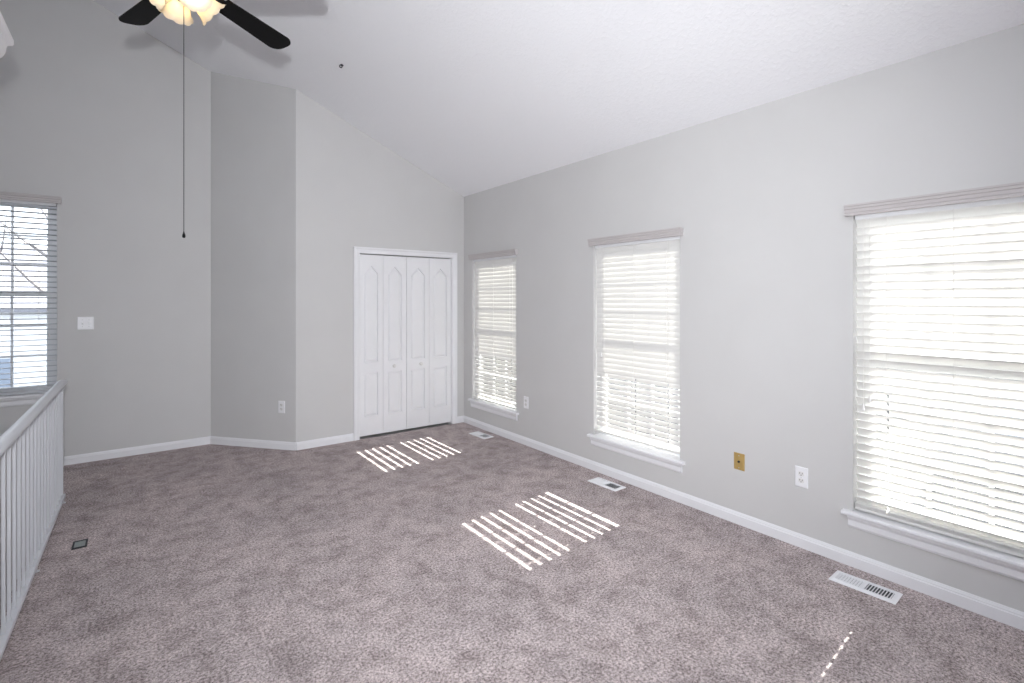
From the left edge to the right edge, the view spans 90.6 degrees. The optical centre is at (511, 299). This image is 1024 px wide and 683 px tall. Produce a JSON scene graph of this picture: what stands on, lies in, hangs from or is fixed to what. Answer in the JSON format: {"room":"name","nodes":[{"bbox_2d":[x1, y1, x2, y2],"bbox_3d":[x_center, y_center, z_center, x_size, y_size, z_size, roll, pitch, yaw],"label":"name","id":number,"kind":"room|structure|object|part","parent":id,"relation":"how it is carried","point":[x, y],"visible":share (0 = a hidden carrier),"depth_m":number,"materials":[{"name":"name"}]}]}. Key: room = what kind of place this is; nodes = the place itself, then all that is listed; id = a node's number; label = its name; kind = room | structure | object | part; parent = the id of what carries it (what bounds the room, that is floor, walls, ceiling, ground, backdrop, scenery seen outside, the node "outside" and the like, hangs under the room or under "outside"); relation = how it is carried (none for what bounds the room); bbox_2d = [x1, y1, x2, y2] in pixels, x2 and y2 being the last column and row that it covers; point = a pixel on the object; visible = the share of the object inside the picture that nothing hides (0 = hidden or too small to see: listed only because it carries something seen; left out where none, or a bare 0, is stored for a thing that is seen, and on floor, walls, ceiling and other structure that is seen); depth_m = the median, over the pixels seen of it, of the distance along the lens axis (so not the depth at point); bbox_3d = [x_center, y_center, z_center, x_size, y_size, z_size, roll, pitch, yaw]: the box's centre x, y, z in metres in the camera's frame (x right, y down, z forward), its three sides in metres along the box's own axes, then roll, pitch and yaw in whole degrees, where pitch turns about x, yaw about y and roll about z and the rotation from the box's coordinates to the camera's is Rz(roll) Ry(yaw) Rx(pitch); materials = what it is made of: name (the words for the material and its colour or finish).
{"room":"empty loft room","nodes":[
{"label":"empty loft room","id":0,"kind":"room"},
{"bbox_2d":[0,0,210,617],"bbox_3d":[-4.373,0.265,4.431,2.996,7.870,0.150,0,0,-37],"label":"wall","id":1,"kind":"structure","parent":0,"point":[91,102],"depth_m":4.80,"materials":[{"name":"paint"}]},
{"bbox_2d":[0,202,63,406],"bbox_3d":[-4.453,0.016,4.347,0.933,1.818,0.189,0,0,-37],"label":"window","id":2,"kind":"structure","parent":1,"relation":"in","point":[7,399],"depth_m":4.54,"materials":[{"name":"white plastic"}]},
{"bbox_3d":[-4.497,-0.441,4.404,0.767,0.834,0.025,0,0,-37],"label":"sash","id":3,"kind":"part","parent":2,"relation":"part of","materials":[{"name":"white plastic"}]},
{"bbox_3d":[-4.479,0.370,4.381,0.767,0.886,0.027,0,0,-37],"label":"sash","id":4,"kind":"part","parent":2,"relation":"part of","materials":[{"name":"white plastic"}]},
{"bbox_2d":[0,191,60,392],"bbox_3d":[-4.424,-0.057,4.308,0.897,1.720,0.106,0,0,-37],"label":"window blind","id":5,"kind":"object","parent":2,"relation":"attached to","point":[5,197],"visible":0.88,"depth_m":4.45,"materials":[{"name":"white plastic"}]},
{"bbox_3d":[-4.440,0.794,4.329,0.825,0.017,0.050,0,0,-37],"label":"rail","id":6,"kind":"part","parent":5,"relation":"part of","materials":[{"name":"white plastic"}]},
{"bbox_3d":[-4.434,0.845,4.321,0.933,0.024,0.124,0,0,-37],"label":"sill","id":7,"kind":"part","parent":2,"relation":"part of","materials":[{"name":"paint"}]},
{"bbox_2d":[77,317,93,329],"bbox_3d":[-3.921,0.221,4.663,0.117,0.117,0.019,0,0,-37],"label":"light switch","id":8,"kind":"object","parent":1,"relation":"attached to","point":[83,323],"visible":1,"depth_m":4.67,"materials":[{"name":"white plastic"}]},
{"bbox_2d":[64,436,210,465],"bbox_3d":[-3.583,1.461,4.918,1.146,0.078,0.015,0,0,-37],"label":"baseboard","id":9,"kind":"structure","parent":1,"relation":"attached to","point":[103,455],"depth_m":4.87,"materials":[{"name":"paint"}]},
{"bbox_2d":[211,72,295,441],"bbox_3d":[-2.626,-0.343,5.200,1.008,4.085,0.100,0,0,13],"label":"wall","id":10,"kind":"structure","parent":0,"point":[253,123],"depth_m":5.15,"materials":[{"name":"paint"}]},
{"bbox_2d":[210,436,295,450],"bbox_3d":[-2.636,1.461,5.144,1.014,0.078,0.015,0,0,13],"label":"baseboard","id":11,"kind":"structure","parent":10,"relation":"attached to","point":[255,443],"depth_m":5.13,"materials":[{"name":"paint"}]},
{"bbox_2d":[278,401,284,412],"bbox_3d":[-2.305,1.078,5.069,0.074,0.122,0.008,0,0,13],"label":"wall outlet","id":12,"kind":"object","parent":10,"relation":"attached to","point":[281,404],"visible":1,"depth_m":5.07,"materials":[{"name":"white plastic"}]},
{"bbox_2d":[296,89,463,441],"bbox_3d":[-1.592,-0.204,5.920,1.947,3.807,0.750,0,0,-37],"label":"wall","id":13,"kind":"structure","parent":0,"point":[352,190],"depth_m":5.31,"materials":[{"name":"paint"}]},
{"bbox_2d":[296,433,353,449],"bbox_3d":[-1.911,1.461,5.204,0.578,0.078,0.015,0,0,-37],"label":"baseboard","id":14,"kind":"structure","parent":13,"relation":"attached to","point":[308,444],"depth_m":5.19,"materials":[{"name":"paint"}]},
{"bbox_2d":[360,254,405,436],"bbox_3d":[-1.423,0.498,5.604,0.546,1.960,0.082,0,0,-37],"label":"door","id":15,"kind":"structure","parent":13,"relation":"in","point":[382,278],"depth_m":5.60,"materials":[{"name":"paint"}]},
{"bbox_2d":[354,246,456,440],"bbox_3d":[-1.200,0.470,5.794,1.264,2.059,0.120,0,0,-37],"label":"trim","id":16,"kind":"structure","parent":13,"relation":"attached to","point":[357,250],"depth_m":5.65,"materials":[{"name":"paint"}]},
{"bbox_2d":[406,257,450,428],"bbox_3d":[-0.969,0.498,5.943,0.574,1.960,0.082,0,0,-37],"label":"door","id":17,"kind":"structure","parent":13,"relation":"in","point":[428,280],"depth_m":5.94,"materials":[{"name":"paint"}]},
{"bbox_2d":[457,416,463,422],"bbox_3d":[-0.628,1.461,6.162,0.114,0.078,0.015,0,0,-37],"label":"baseboard","id":18,"kind":"structure","parent":13,"relation":"attached to","point":[460,419],"depth_m":6.16,"materials":[{"name":"paint"}]},
{"bbox_2d":[0,422,1023,682],"bbox_3d":[-0.628,1.625,1.710,5.441,0.250,8.692,0,0,-37],"label":"floor","id":19,"kind":"structure","parent":0,"point":[444,553],"depth_m":2.61,"materials":[{"name":"carpet"}]},
{"bbox_2d":[0,380,67,660],"bbox_3d":[-2.337,1.047,2.390,0.058,0.906,3.388,0,0,-36],"label":"stair railing","id":20,"kind":"object","parent":19,"relation":"on","point":[40,426],"visible":1,"depth_m":2.62,"materials":[{"name":"wood"}]},
{"bbox_3d":[-2.337,0.614,2.390,0.058,0.040,3.388,0,0,-36],"label":"handrail","id":21,"kind":"part","parent":20,"relation":"part of","materials":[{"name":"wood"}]},
{"bbox_2d":[71,538,87,549],"bbox_3d":[-2.641,1.496,3.099,0.072,0.006,0.116,0,0,-37],"label":"floor outlet","id":22,"kind":"object","parent":19,"relation":"on","point":[80,543],"visible":1,"depth_m":3.09,"materials":[{"name":"grey metal"}]},
{"bbox_3d":[-2.641,1.498,3.099,0.052,0.003,0.096,0,0,-37],"label":"lid","id":23,"kind":"part","parent":22,"relation":"part of","materials":[{"name":"grey metal"}]},
{"bbox_2d":[469,431,492,438],"bbox_3d":[-0.340,1.495,5.588,0.135,0.008,0.295,0,0,-39],"label":"floor vent","id":24,"kind":"object","parent":19,"relation":"in","point":[478,434],"visible":1,"depth_m":5.57,"materials":[{"name":"metal"}]},
{"bbox_2d":[588,477,625,491],"bbox_3d":[0.765,1.495,4.109,0.144,0.008,0.299,0,0,-37],"label":"floor vent","id":25,"kind":"object","parent":19,"relation":"in","point":[599,481],"visible":1,"depth_m":4.09,"materials":[{"name":"metal"}]},
{"bbox_2d":[829,570,902,604],"bbox_3d":[1.839,1.495,2.644,0.135,0.008,0.295,0,0,-40],"label":"floor vent","id":26,"kind":"object","parent":19,"relation":"in","point":[883,593],"visible":1,"depth_m":2.63,"materials":[{"name":"metal"}]},
{"bbox_2d":[93,0,1023,196],"bbox_3d":[-0.548,-2.466,1.770,5.941,2.729,8.992,0,0,-37],"label":"ceiling","id":27,"kind":"structure","parent":0,"point":[476,95],"depth_m":3.62,"materials":[{"name":"white paint"}]},
{"bbox_2d":[119,0,290,237],"bbox_3d":[-1.579,-1.438,2.351,1.215,2.301,1.269,0,0,-37],"label":"ceiling fan","id":28,"kind":"object","parent":27,"relation":"hanging from","point":[143,12],"visible":1,"depth_m":2.61,"materials":[{"name":"metal"}]},
{"bbox_3d":[-1.891,-1.500,2.629,0.460,0.034,0.134,0,0,35],"label":"blade","id":29,"kind":"part","parent":28,"relation":"part of","materials":[{"name":"black wood"}]},
{"bbox_3d":[-1.603,-1.393,2.296,0.131,0.140,0.152,0,0,-37],"label":"lamp shade","id":30,"kind":"part","parent":28,"relation":"part of","materials":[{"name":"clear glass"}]},
{"bbox_3d":[-1.625,-1.393,2.450,0.152,0.140,0.131,0,0,-37],"label":"lamp shade","id":31,"kind":"part","parent":28,"relation":"part of","materials":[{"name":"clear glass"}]},
{"bbox_3d":[-1.544,-0.863,2.386,0.003,1.095,0.003,0,0,-37],"label":"pull chain","id":32,"kind":"part","parent":28,"relation":"part of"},
{"bbox_3d":[-1.449,-1.393,2.318,0.152,0.140,0.131,0,0,-37],"label":"lamp shade","id":33,"kind":"part","parent":28,"relation":"part of","materials":[{"name":"white glass"}]},
{"bbox_3d":[-1.472,-1.393,2.472,0.131,0.140,0.152,0,0,-37],"label":"lamp shade","id":34,"kind":"part","parent":28,"relation":"part of","materials":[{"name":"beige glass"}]},
{"bbox_3d":[-1.414,-1.500,2.796,0.134,0.034,0.460,0,0,17],"label":"blade","id":35,"kind":"part","parent":28,"relation":"part of","materials":[{"name":"black wood"}]},
{"bbox_2d":[464,24,1023,611],"bbox_3d":[1.484,0.239,3.555,0.150,3.022,9.420,0,0,-37],"label":"wall","id":36,"kind":"structure","parent":0,"point":[758,195],"depth_m":3.25,"materials":[{"name":"paint"}]},
{"bbox_2d":[468,354,518,420],"bbox_3d":[-0.168,0.390,5.733,0.189,1.785,0.959,0,0,-37],"label":"window","id":37,"kind":"structure","parent":36,"relation":"in","point":[490,407],"depth_m":5.70,"materials":[{"name":"white plastic"}]},
{"bbox_2d":[468,249,517,409],"bbox_3d":[-0.207,0.323,5.704,0.106,1.700,0.923,0,0,-37],"label":"window blind","id":38,"kind":"object","parent":37,"relation":"attached to","point":[495,272],"visible":0.94,"depth_m":5.70,"materials":[{"name":"white plastic"}]},
{"bbox_3d":[-0.186,1.165,5.720,0.050,0.017,0.851,0,0,-37],"label":"rail","id":39,"kind":"part","parent":38,"relation":"part of","materials":[{"name":"white plastic"}]},
{"bbox_3d":[-0.194,1.202,5.714,0.124,0.024,0.959,0,0,-37],"label":"sill","id":40,"kind":"part","parent":37,"relation":"part of","materials":[{"name":"paint"}]},
{"bbox_3d":[-0.134,0.735,5.759,0.027,0.870,0.793,0,0,-37],"label":"sash","id":41,"kind":"part","parent":37,"relation":"part of","materials":[{"name":"white plastic"}]},
{"bbox_3d":[-0.134,0.735,5.759,0.004,0.792,0.721,0,0,-37],"label":"pane","id":42,"kind":"part","parent":37,"relation":"part of","materials":[{"name":"clear glass"}]},
{"bbox_2d":[524,396,527,408],"bbox_3d":[0.143,1.063,5.217,0.008,0.122,0.074,0,0,-37],"label":"wall outlet","id":43,"kind":"object","parent":36,"relation":"attached to","point":[525,397],"visible":1,"depth_m":5.21,"materials":[{"name":"white plastic"}]},
{"bbox_2d":[587,374,685,472],"bbox_3d":[1.024,0.390,4.137,0.189,1.785,0.974,0,0,-37],"label":"window","id":44,"kind":"structure","parent":36,"relation":"in","point":[656,456],"depth_m":4.08,"materials":[{"name":"white plastic"}]},
{"bbox_2d":[587,227,682,453],"bbox_3d":[0.986,0.313,4.108,0.106,1.680,0.938,0,0,-37],"label":"window blind","id":45,"kind":"object","parent":44,"relation":"attached to","point":[638,277],"visible":0.96,"depth_m":4.08,"materials":[{"name":"white plastic"}]},
{"bbox_3d":[1.006,1.145,4.123,0.050,0.017,0.866,0,0,-37],"label":"rail","id":46,"kind":"part","parent":45,"relation":"part of","materials":[{"name":"white plastic"}]},
{"bbox_3d":[1.183,0.125,3.829,0.002,1.150,0.002,0,0,-37],"label":"pull cord","id":47,"kind":"part","parent":45,"relation":"part of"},
{"bbox_3d":[0.999,1.202,4.117,0.124,0.024,0.974,0,0,-37],"label":"sill","id":48,"kind":"part","parent":44,"relation":"part of","materials":[{"name":"paint"}]},
{"bbox_3d":[1.070,0.351,4.171,0.075,1.708,0.878,0,0,-37],"label":"frame","id":49,"kind":"part","parent":44,"relation":"part of","materials":[{"name":"white plastic"}]},
{"bbox_3d":[1.059,0.735,4.162,0.027,0.870,0.808,0,0,-37],"label":"sash","id":50,"kind":"part","parent":44,"relation":"part of","materials":[{"name":"white plastic"}]},
{"bbox_2d":[734,452,744,470],"bbox_3d":[1.511,1.083,3.379,0.016,0.112,0.074,0,0,-37],"label":"cable wall plate","id":51,"kind":"object","parent":36,"relation":"attached to","point":[739,459],"visible":1,"depth_m":3.38,"materials":[{"name":"gold metal"}]},
{"bbox_2d":[464,416,1023,630],"bbox_3d":[1.777,1.461,3.025,0.015,0.078,7.920,0,0,-37],"label":"baseboard","id":52,"kind":"structure","parent":36,"relation":"attached to","point":[1001,613],"depth_m":3.04,"materials":[{"name":"paint"}]},
{"bbox_2d":[795,465,807,488],"bbox_3d":[1.750,1.076,3.067,0.008,0.122,0.074,0,0,-37],"label":"wall outlet","id":53,"kind":"object","parent":36,"relation":"attached to","point":[801,473],"visible":1,"depth_m":3.06,"materials":[{"name":"white plastic"}]},
{"bbox_2d":[841,351,1023,581],"bbox_3d":[2.223,0.390,2.533,0.189,1.785,0.970,0,0,-37],"label":"window","id":54,"kind":"structure","parent":36,"relation":"in","point":[993,560],"depth_m":2.55,"materials":[{"name":"white plastic"}]},
{"bbox_3d":[2.268,0.351,2.567,0.075,1.708,0.874,0,0,-37],"label":"frame","id":55,"kind":"part","parent":54,"relation":"part of","materials":[{"name":"white plastic"}]},
{"bbox_3d":[2.197,1.202,2.513,0.124,0.024,0.970,0,0,-37],"label":"sill","id":56,"kind":"part","parent":54,"relation":"part of","materials":[{"name":"paint"}]},
{"bbox_2d":[844,182,1023,557],"bbox_3d":[2.184,0.326,2.504,0.106,1.705,0.934,0,0,-37],"label":"window blind","id":57,"kind":"object","parent":54,"relation":"attached to","point":[938,273],"visible":1,"depth_m":2.55,"materials":[{"name":"white plastic"}]},
{"bbox_3d":[1.946,0.065,2.808,0.002,1.030,0.002,0,0,-37],"label":"pull cord","id":58,"kind":"part","parent":57,"relation":"part of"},
{"bbox_3d":[1.964,0.040,2.784,0.002,0.980,0.002,0,0,-37],"label":"pull cord","id":59,"kind":"part","parent":57,"relation":"part of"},
{"bbox_3d":[2.205,1.169,2.519,0.050,0.017,0.862,0,0,-37],"label":"rail","id":60,"kind":"part","parent":57,"relation":"part of","materials":[{"name":"white plastic"}]},
{"bbox_3d":[2.257,0.735,2.559,0.027,0.870,0.804,0,0,-37],"label":"sash","id":61,"kind":"part","parent":54,"relation":"part of","materials":[{"name":"white plastic"}]},
{"bbox_3d":[-1.862,0.335,1.336,0.215,2.730,1.970,0,0,-37],"label":"wall partition","id":62,"kind":"structure","parent":0,"visible":0},
{"bbox_2d":[0,12,13,57],"bbox_3d":[-1.818,-1.095,1.276,0.523,0.155,2.128,0,0,-37],"label":"trim","id":63,"kind":"structure","parent":62,"relation":"on","point":[6,39],"depth_m":2.20,"materials":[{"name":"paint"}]},
{"label":"outside","id":64,"kind":"structure","parent":0,"visible":0},
{"bbox_2d":[609,346,1023,531],"bbox_3d":[-1.979,4.600,11.004,110.000,0.200,100.000,0,0,-37],"label":"ground","id":65,"kind":"structure","parent":64,"point":[919,346],"depth_m":12.38,"materials":[{"name":"white"}]},
{"bbox_2d":[0,246,46,387],"bbox_3d":[-22.360,1.125,20.743,12.600,6.750,8.600,0,0,-37],"label":"house","id":66,"kind":"structure","parent":65,"relation":"on","point":[7,316],"depth_m":19.05,"materials":[{"name":"white"}]},
{"bbox_3d":[-18.738,2.800,18.400,0.860,1.260,0.030,0,0,-37],"label":"pane","id":67,"kind":"part","parent":66,"relation":"part of","materials":[{"name":"clear glass"}]},
{"bbox_2d":[0,209,46,296],"bbox_3d":[-8.516,-0.240,9.835,3.470,9.483,3.197,0,0,-37],"label":"bare tree","id":68,"kind":"object","parent":65,"relation":"on","point":[42,210],"visible":0.02,"depth_m":9.21,"materials":[{"name":"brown plant"}]},
{"bbox_2d":[609,345,917,424],"bbox_3d":[9.643,0.125,22.181,8.600,8.750,11.600,0,0,-37],"label":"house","id":69,"kind":"structure","parent":65,"relation":"on","point":[902,345],"depth_m":20.18,"materials":[{"name":"white"}]},
{"bbox_2d":[937,348,1023,475],"bbox_3d":[17.722,0.125,11.366,8.600,8.750,11.600,0,0,-37],"label":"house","id":70,"kind":"structure","parent":65,"relation":"on","point":[952,348],"depth_m":12.72,"materials":[{"name":"white"}]},
{"bbox_3d":[12.012,2.800,12.250,0.030,1.260,0.860,0,0,-37],"label":"pane","id":71,"kind":"part","parent":70,"relation":"part of","materials":[{"name":"clear glass"}]}
]}

